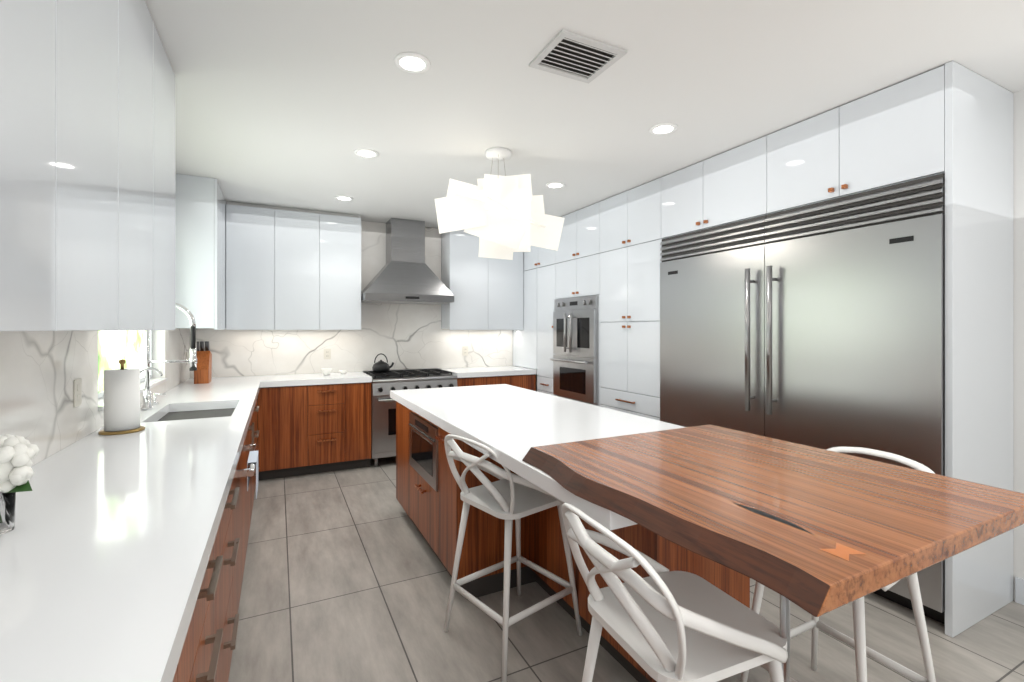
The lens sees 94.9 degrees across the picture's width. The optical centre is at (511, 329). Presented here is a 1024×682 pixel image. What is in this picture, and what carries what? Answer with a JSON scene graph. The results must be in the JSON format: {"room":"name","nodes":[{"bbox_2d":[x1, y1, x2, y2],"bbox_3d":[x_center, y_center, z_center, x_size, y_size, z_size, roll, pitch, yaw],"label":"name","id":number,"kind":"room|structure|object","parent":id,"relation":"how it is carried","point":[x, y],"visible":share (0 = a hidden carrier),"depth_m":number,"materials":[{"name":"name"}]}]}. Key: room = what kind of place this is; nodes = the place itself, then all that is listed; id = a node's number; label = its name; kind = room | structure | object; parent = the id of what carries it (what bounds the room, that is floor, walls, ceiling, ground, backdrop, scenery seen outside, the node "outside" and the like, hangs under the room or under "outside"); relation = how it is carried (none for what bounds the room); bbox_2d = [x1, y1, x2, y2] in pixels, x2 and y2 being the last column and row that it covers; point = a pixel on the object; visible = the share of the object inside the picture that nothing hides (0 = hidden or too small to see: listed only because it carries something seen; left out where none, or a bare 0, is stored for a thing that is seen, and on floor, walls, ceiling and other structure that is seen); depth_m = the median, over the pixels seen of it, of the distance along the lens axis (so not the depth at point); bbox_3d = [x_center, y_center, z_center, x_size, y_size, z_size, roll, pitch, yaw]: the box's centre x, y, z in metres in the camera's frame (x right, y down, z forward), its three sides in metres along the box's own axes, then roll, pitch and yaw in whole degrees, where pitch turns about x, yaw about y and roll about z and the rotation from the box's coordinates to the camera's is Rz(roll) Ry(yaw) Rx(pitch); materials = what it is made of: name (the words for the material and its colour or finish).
{"room":"kitchen","nodes":[
{"label":"kitchen","id":0,"kind":"room"},
{"bbox_2d":[98,328,187,404],"bbox_3d":[-1.414,0.090,0.954,0.100,2.660,8.170,0,0,-27],"label":"wall","id":1,"kind":"structure","parent":0,"point":[156,344],"depth_m":3.57,"materials":[{"name":"white paint"}]},
{"bbox_2d":[0,0,67,330],"bbox_3d":[-1.074,-0.624,0.772,0.344,1.228,0.460,0,0,-27],"label":"upper cabinet","id":2,"kind":"object","parent":1,"relation":"attached to","point":[33,33],"depth_m":0.96,"materials":[{"name":"white laminate"}]},
{"bbox_2d":[0,328,189,466],"bbox_3d":[-1.641,0.235,1.566,0.036,0.488,6.868,0,0,-27],"label":"backsplash","id":3,"kind":"structure","parent":1,"relation":"attached to","point":[41,372],"depth_m":1.82,"materials":[{"name":"stone"}]},
{"bbox_2d":[74,378,81,406],"bbox_3d":[-1.858,0.270,2.012,0.008,0.116,0.072,0,0,-27],"label":"electrical outlet","id":4,"kind":"object","parent":3,"relation":"attached to","point":[77,392],"visible":0.98,"depth_m":2.00,"materials":[{"name":"white plastic"}]},
{"bbox_2d":[68,0,123,330],"bbox_3d":[-1.279,-0.624,1.184,0.344,1.228,0.460,0,0,-27],"label":"upper cabinet","id":5,"kind":"object","parent":1,"relation":"attached to","point":[87,165],"depth_m":1.29,"materials":[{"name":"white paint"}]},
{"bbox_2d":[98,330,151,398],"bbox_3d":[-2.405,-0.205,2.879,0.035,1.146,1.496,0,0,-27],"label":"window","id":6,"kind":"structure","parent":1,"relation":"in","point":[101,392],"depth_m":3.53,"materials":[{"name":"white paint"}]},
{"bbox_2d":[124,0,159,330],"bbox_3d":[-1.484,-0.624,1.595,0.344,1.228,0.460,0,0,-27],"label":"upper cabinet","id":7,"kind":"object","parent":1,"relation":"attached to","point":[141,36],"depth_m":1.72,"materials":[{"name":"white paint"}]},
{"bbox_2d":[160,39,174,329],"bbox_3d":[-1.690,-0.624,2.007,0.344,1.228,0.460,0,0,-27],"label":"upper cabinet","id":8,"kind":"object","parent":1,"relation":"attached to","point":[167,76],"depth_m":2.12,"materials":[{"name":"white paint"}]},
{"bbox_2d":[175,174,225,329],"bbox_3d":[-2.805,-0.617,4.243,0.343,1.242,1.038,0,0,-27],"label":"upper cabinet","id":9,"kind":"object","parent":1,"relation":"attached to","point":[200,248],"visible":0.77,"depth_m":3.81,"materials":[{"name":"white laminate"}]},
{"bbox_2d":[188,328,538,390],"bbox_3d":[-1.317,0.090,5.623,4.440,2.660,0.100,0,0,-27],"label":"wall","id":10,"kind":"structure","parent":0,"point":[517,366],"depth_m":6.38,"materials":[{"name":"white paint"}]},
{"bbox_2d":[226,201,360,329],"bbox_3d":[-2.249,-0.617,4.917,1.248,1.242,0.328,0,0,-27],"label":"upper cabinet","id":11,"kind":"object","parent":10,"relation":"attached to","point":[292,269],"visible":1,"depth_m":4.75,"materials":[{"name":"white paint"}]},
{"bbox_2d":[190,221,512,377],"bbox_3d":[-1.582,-0.379,5.423,3.545,1.716,0.018,0,0,-27],"label":"backsplash","id":12,"kind":"structure","parent":10,"relation":"attached to","point":[407,336],"depth_m":5.40,"materials":[{"name":"stone"}]},
{"bbox_2d":[324,349,330,358],"bbox_3d":[-2.036,0.270,5.181,0.072,0.116,0.008,0,0,-27],"label":"electrical outlet","id":13,"kind":"object","parent":12,"relation":"attached to","point":[327,353],"visible":1,"depth_m":5.18,"materials":[{"name":"white plastic"}]},
{"bbox_2d":[463,346,467,355],"bbox_3d":[-0.586,0.270,5.904,0.072,0.116,0.008,0,0,-27],"label":"electrical outlet","id":14,"kind":"object","parent":12,"relation":"attached to","point":[465,350],"visible":1,"depth_m":5.90,"materials":[{"name":"white plastic"}]},
{"bbox_2d":[361,218,453,304],"bbox_3d":[-1.200,-0.769,5.331,0.980,0.935,0.479,0,0,-27],"label":"range hood","id":15,"kind":"object","parent":10,"relation":"attached to","point":[405,274],"visible":0.96,"depth_m":5.24,"materials":[{"name":"silver metal"}]},
{"bbox_2d":[441,229,522,329],"bbox_3d":[-0.364,-0.617,5.857,0.976,1.242,0.328,0,0,-27],"label":"upper cabinet","id":16,"kind":"object","parent":10,"relation":"attached to","point":[487,293],"visible":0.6,"depth_m":5.67,"materials":[{"name":"white laminate"}]},
{"bbox_2d":[145,0,1023,227],"bbox_3d":[0.528,-1.265,1.922,4.440,0.050,8.370,0,0,-27],"label":"ceiling","id":17,"kind":"structure","parent":0,"point":[296,104],"depth_m":2.37,"materials":[{"name":"white paint"}]},
{"bbox_2d":[335,195,352,200],"bbox_3d":[-1.583,-1.236,4.429,0.168,0.008,0.168,0,0,-27],"label":"recessed light","id":18,"kind":"object","parent":17,"relation":"in","point":[343,198],"visible":1,"depth_m":4.43,"materials":[{"name":"white"}]},
{"bbox_2d":[354,148,378,157],"bbox_3d":[-1.020,-1.236,3.302,0.168,0.008,0.168,0,0,-27],"label":"recessed light","id":19,"kind":"object","parent":17,"relation":"in","point":[366,153],"visible":1,"depth_m":3.30,"materials":[{"name":"white"}]},
{"bbox_2d":[394,52,430,72],"bbox_3d":[-0.463,-1.236,2.183,0.168,0.008,0.168,0,0,-27],"label":"recessed light","id":20,"kind":"object","parent":17,"relation":"in","point":[410,62],"visible":1,"depth_m":2.17,"materials":[{"name":"white"}]},
{"bbox_2d":[435,147,564,259],"bbox_3d":[-0.071,-0.863,3.291,0.809,0.752,0.468,0,0,-40],"label":"chandelier","id":21,"kind":"object","parent":17,"relation":"hanging from","point":[503,217],"visible":1,"depth_m":3.27,"materials":[{"name":"white paper"}]},
{"bbox_2d":[546,182,564,187],"bbox_3d":[0.371,-1.236,4.029,0.168,0.008,0.168,0,0,-27],"label":"recessed light","id":22,"kind":"object","parent":17,"relation":"in","point":[555,185],"visible":0.98,"depth_m":4.02,"materials":[{"name":"white"}]},
{"bbox_2d":[529,29,626,83],"bbox_3d":[0.295,-1.234,2.142,0.340,0.012,0.290,0,0,-27],"label":"ceiling vent","id":23,"kind":"object","parent":17,"relation":"in","point":[573,55],"visible":0.98,"depth_m":2.13,"materials":[{"name":"white metal"}]},
{"bbox_2d":[649,123,677,134],"bbox_3d":[0.933,-1.236,2.901,0.168,0.008,0.168,0,0,-27],"label":"recessed light","id":24,"kind":"object","parent":17,"relation":"in","point":[662,128],"visible":1,"depth_m":2.89,"materials":[{"name":"white"}]},
{"bbox_2d":[228,456,1023,681],"bbox_3d":[0.528,1.445,1.922,4.240,0.050,8.170,0,0,-27],"label":"floor","id":25,"kind":"structure","parent":0,"point":[347,577],"depth_m":2.28,"materials":[{"name":"tile"}]},
{"bbox_2d":[0,303,263,681],"bbox_3d":[-1.363,0.629,1.705,0.660,1.580,6.868,0,0,-27],"label":"base cabinet","id":26,"kind":"object","parent":25,"relation":"on","point":[122,557],"depth_m":1.15,"materials":[{"name":"brown"}]},
{"bbox_2d":[0,434,38,534],"bbox_3d":[-1.248,0.364,1.123,0.201,0.231,0.204,0,0,-27],"label":"vase","id":27,"kind":"object","parent":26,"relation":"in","point":[18,453],"visible":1,"depth_m":1.10,"materials":[{"name":"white plant"}]},
{"bbox_2d":[98,359,144,434],"bbox_3d":[-1.835,0.309,2.214,0.170,0.340,0.170,0,0,-27],"label":"paper towel holder","id":28,"kind":"object","parent":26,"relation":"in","point":[121,400],"visible":1,"depth_m":2.16,"materials":[{"name":"white paper"}]},
{"bbox_2d":[131,367,166,415],"bbox_3d":[-2.147,0.346,2.833,0.145,0.267,0.528,0,0,-27],"label":"faucet","id":29,"kind":"object","parent":26,"relation":"on","point":[149,407],"depth_m":2.81,"materials":[{"name":"silver metal"}]},
{"bbox_2d":[141,303,197,410],"bbox_3d":[-2.073,0.157,2.837,0.280,0.646,0.132,0,0,-27],"label":"faucet","id":30,"kind":"object","parent":26,"relation":"on","point":[147,405],"depth_m":2.84,"materials":[{"name":"silver metal"}]},
{"bbox_2d":[194,341,211,383],"bbox_3d":[-2.803,0.293,4.265,0.110,0.372,0.235,0,0,-27],"label":"knife block","id":31,"kind":"object","parent":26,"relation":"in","point":[203,373],"visible":0.96,"depth_m":4.21,"materials":[{"name":"brown wood"}]},
{"bbox_2d":[248,439,263,482],"bbox_3d":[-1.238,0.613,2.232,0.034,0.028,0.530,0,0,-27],"label":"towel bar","id":32,"kind":"object","parent":26,"relation":"attached to","point":[258,446],"depth_m":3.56,"materials":[{"name":"silver"}]},
{"bbox_2d":[247,451,257,498],"bbox_3d":[-1.212,0.677,2.200,0.037,0.166,0.220,0,0,-27],"label":"hanging towel","id":33,"kind":"object","parent":32,"relation":"hanging from","point":[253,457],"visible":0.93,"depth_m":2.16,"materials":[{"name":"white fabric"}]},
{"bbox_2d":[264,372,371,479],"bbox_3d":[-2.005,0.949,4.838,0.986,0.939,0.688,0,0,-27],"label":"base cabinet","id":34,"kind":"object","parent":25,"relation":"on","point":[314,423],"depth_m":4.57,"materials":[{"name":"brown wood"}]},
{"bbox_2d":[321,368,332,374],"bbox_3d":[-1.949,0.444,4.940,0.119,0.070,0.119,0,0,-35],"label":"bowl","id":35,"kind":"object","parent":34,"relation":"in","point":[326,371],"depth_m":4.91,"materials":[{"name":"white ceramic"}]},
{"bbox_2d":[362,368,457,466],"bbox_3d":[-1.140,0.945,5.234,0.906,0.949,0.704,0,0,-27],"label":"range","id":36,"kind":"object","parent":25,"relation":"on","point":[383,423],"visible":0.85,"depth_m":4.86,"materials":[{"name":"silver metal"}]},
{"bbox_2d":[372,353,393,371],"bbox_3d":[-1.439,0.369,5.259,0.241,0.206,0.190,0,0,-27],"label":"kettle","id":37,"kind":"object","parent":36,"relation":"on","point":[380,366],"visible":1,"depth_m":5.19,"materials":[{"name":"black metal"}]},
{"bbox_2d":[441,366,536,390],"bbox_3d":[-0.302,0.949,5.703,1.005,0.939,0.660,0,0,-27],"label":"base cabinet","id":38,"kind":"object","parent":25,"relation":"on","point":[521,377],"depth_m":5.49,"materials":[{"name":"brown"}]},
{"bbox_2d":[444,434,581,681],"bbox_3d":[-0.015,0.941,2.186,0.530,0.958,0.519,0,0,-41],"label":"stool","id":39,"kind":"object","parent":25,"relation":"on","point":[508,497],"visible":0.85,"depth_m":2.11,"materials":[{"name":"white plastic"}]},
{"bbox_2d":[513,246,536,368],"bbox_3d":[0.449,-0.380,6.078,0.668,1.715,0.658,0,0,-27],"label":"tall cabinet","id":40,"kind":"object","parent":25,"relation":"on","point":[525,340],"depth_m":5.82,"materials":[{"name":"white paint"}]},
{"bbox_2d":[537,247,554,394],"bbox_3d":[0.693,0.090,5.589,0.668,2.656,0.426,0,0,-27],"label":"tall cabinet","id":41,"kind":"object","parent":25,"relation":"on","point":[545,303],"depth_m":5.45,"materials":[{"name":"white laminate"}]},
{"bbox_2d":[553,394,596,405],"bbox_3d":[0.966,1.076,5.041,0.668,0.686,0.800,0,0,-27],"label":"base cabinet","id":42,"kind":"object","parent":25,"relation":"on","point":[553,394],"depth_m":4.92,"materials":[{"name":"white paint"}]},
{"bbox_2d":[390,396,789,681],"bbox_3d":[0.158,0.977,2.546,0.966,0.883,2.985,0,0,-27],"label":"kitchen island","id":43,"kind":"object","parent":25,"relation":"on","point":[427,489],"depth_m":2.51,"materials":[{"name":"walnut"},{"name":"wood"},{"name":"white quartz"}]},
{"bbox_2d":[390,384,1023,616],"bbox_3d":[0.209,0.501,2.457,1.034,0.136,3.270,0,0,-27],"label":"island countertop","id":44,"kind":"structure","parent":43,"relation":"on","point":[824,530],"depth_m":1.28,"materials":[{"name":"brown wood"}]},
{"bbox_2d":[597,179,661,420],"bbox_3d":[1.328,0.090,4.316,0.668,2.656,0.820,0,0,-27],"label":"tall cabinet","id":45,"kind":"object","parent":25,"relation":"on","point":[628,247],"depth_m":4.15,"materials":[{"name":"white paint"}]},
{"bbox_2d":[562,503,787,681],"bbox_3d":[0.426,0.941,1.254,0.530,0.958,0.519,0,0,-22],"label":"stool","id":46,"kind":"object","parent":25,"relation":"on","point":[661,623],"visible":1,"depth_m":1.15,"materials":[{"name":"white plastic"}]},
{"bbox_2d":[660,215,765,435],"bbox_3d":[1.666,0.345,3.517,0.756,2.146,0.905,0,0,-27],"label":"fridge","id":47,"kind":"object","parent":25,"relation":"on","point":[712,325],"visible":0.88,"depth_m":3.32,"materials":[{"name":"grey metal"}]},
{"bbox_2d":[740,447,935,681],"bbox_3d":[1.173,0.941,1.680,0.530,0.958,0.519,0,0,-27],"label":"stool","id":48,"kind":"object","parent":25,"relation":"on","point":[857,642],"visible":0.12,"depth_m":1.64,"materials":[{"name":"white plastic"}]},
{"bbox_2d":[765,173,944,623],"bbox_3d":[2.067,0.345,2.713,0.756,2.146,0.885,0,0,-27],"label":"fridge","id":49,"kind":"object","parent":25,"relation":"on","point":[854,320],"visible":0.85,"depth_m":2.47,"materials":[{"name":"grey metal"}]},
{"bbox_2d":[1013,90,1023,600],"bbox_3d":[2.470,0.090,2.891,0.100,2.660,8.170,0,0,-27],"label":"wall","id":50,"kind":"structure","parent":0,"point":[1019,317],"depth_m":2.44,"materials":[{"name":"white paint"}]},
{"bbox_2d":[553,203,596,300],"bbox_3d":[0.966,-0.787,5.041,0.668,0.900,0.800,0,0,-27],"label":"upper cabinet","id":51,"kind":"object","parent":50,"relation":"attached to","point":[575,260],"depth_m":4.87,"materials":[{"name":"white paint"}]},
{"bbox_2d":[550,295,597,404],"bbox_3d":[0.883,0.198,4.999,0.718,1.059,0.754,0,0,-27],"label":"double wall oven","id":52,"kind":"object","parent":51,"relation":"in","point":[574,359],"visible":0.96,"depth_m":4.79,"materials":[{"name":"silver metal"}]},
{"bbox_2d":[657,162,700,240],"bbox_3d":[1.598,-0.986,3.774,0.668,0.504,0.430,0,0,-27],"label":"upper cabinet","id":53,"kind":"object","parent":50,"relation":"attached to","point":[678,192],"depth_m":3.63,"materials":[{"name":"white laminate"}]},
{"bbox_2d":[701,138,760,229],"bbox_3d":[1.805,-0.986,3.358,0.668,0.504,0.500,0,0,-27],"label":"upper cabinet","id":54,"kind":"object","parent":50,"relation":"attached to","point":[731,179],"depth_m":3.22,"materials":[{"name":"white paint"}]},
{"bbox_2d":[761,61,1008,215],"bbox_3d":[2.115,-0.986,2.736,0.668,0.504,0.890,0,0,-27],"label":"upper cabinet","id":55,"kind":"object","parent":50,"relation":"attached to","point":[953,121],"depth_m":2.38,"materials":[{"name":"white paint"}]},
{"bbox_2d":[1015,577,1023,604],"bbox_3d":[3.431,1.355,0.833,0.014,0.129,3.610,0,0,-27],"label":"baseboard","id":56,"kind":"structure","parent":50,"relation":"attached to","point":[1019,590],"depth_m":2.43,"materials":[{"name":"white paint"}]},
{"label":"outside","id":57,"kind":"structure","parent":0,"visible":0},
{"bbox_2d":[98,330,144,390],"bbox_3d":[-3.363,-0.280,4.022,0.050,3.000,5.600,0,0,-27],"label":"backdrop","id":58,"kind":"structure","parent":57,"point":[114,347],"depth_m":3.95,"materials":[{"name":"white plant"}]}
]}

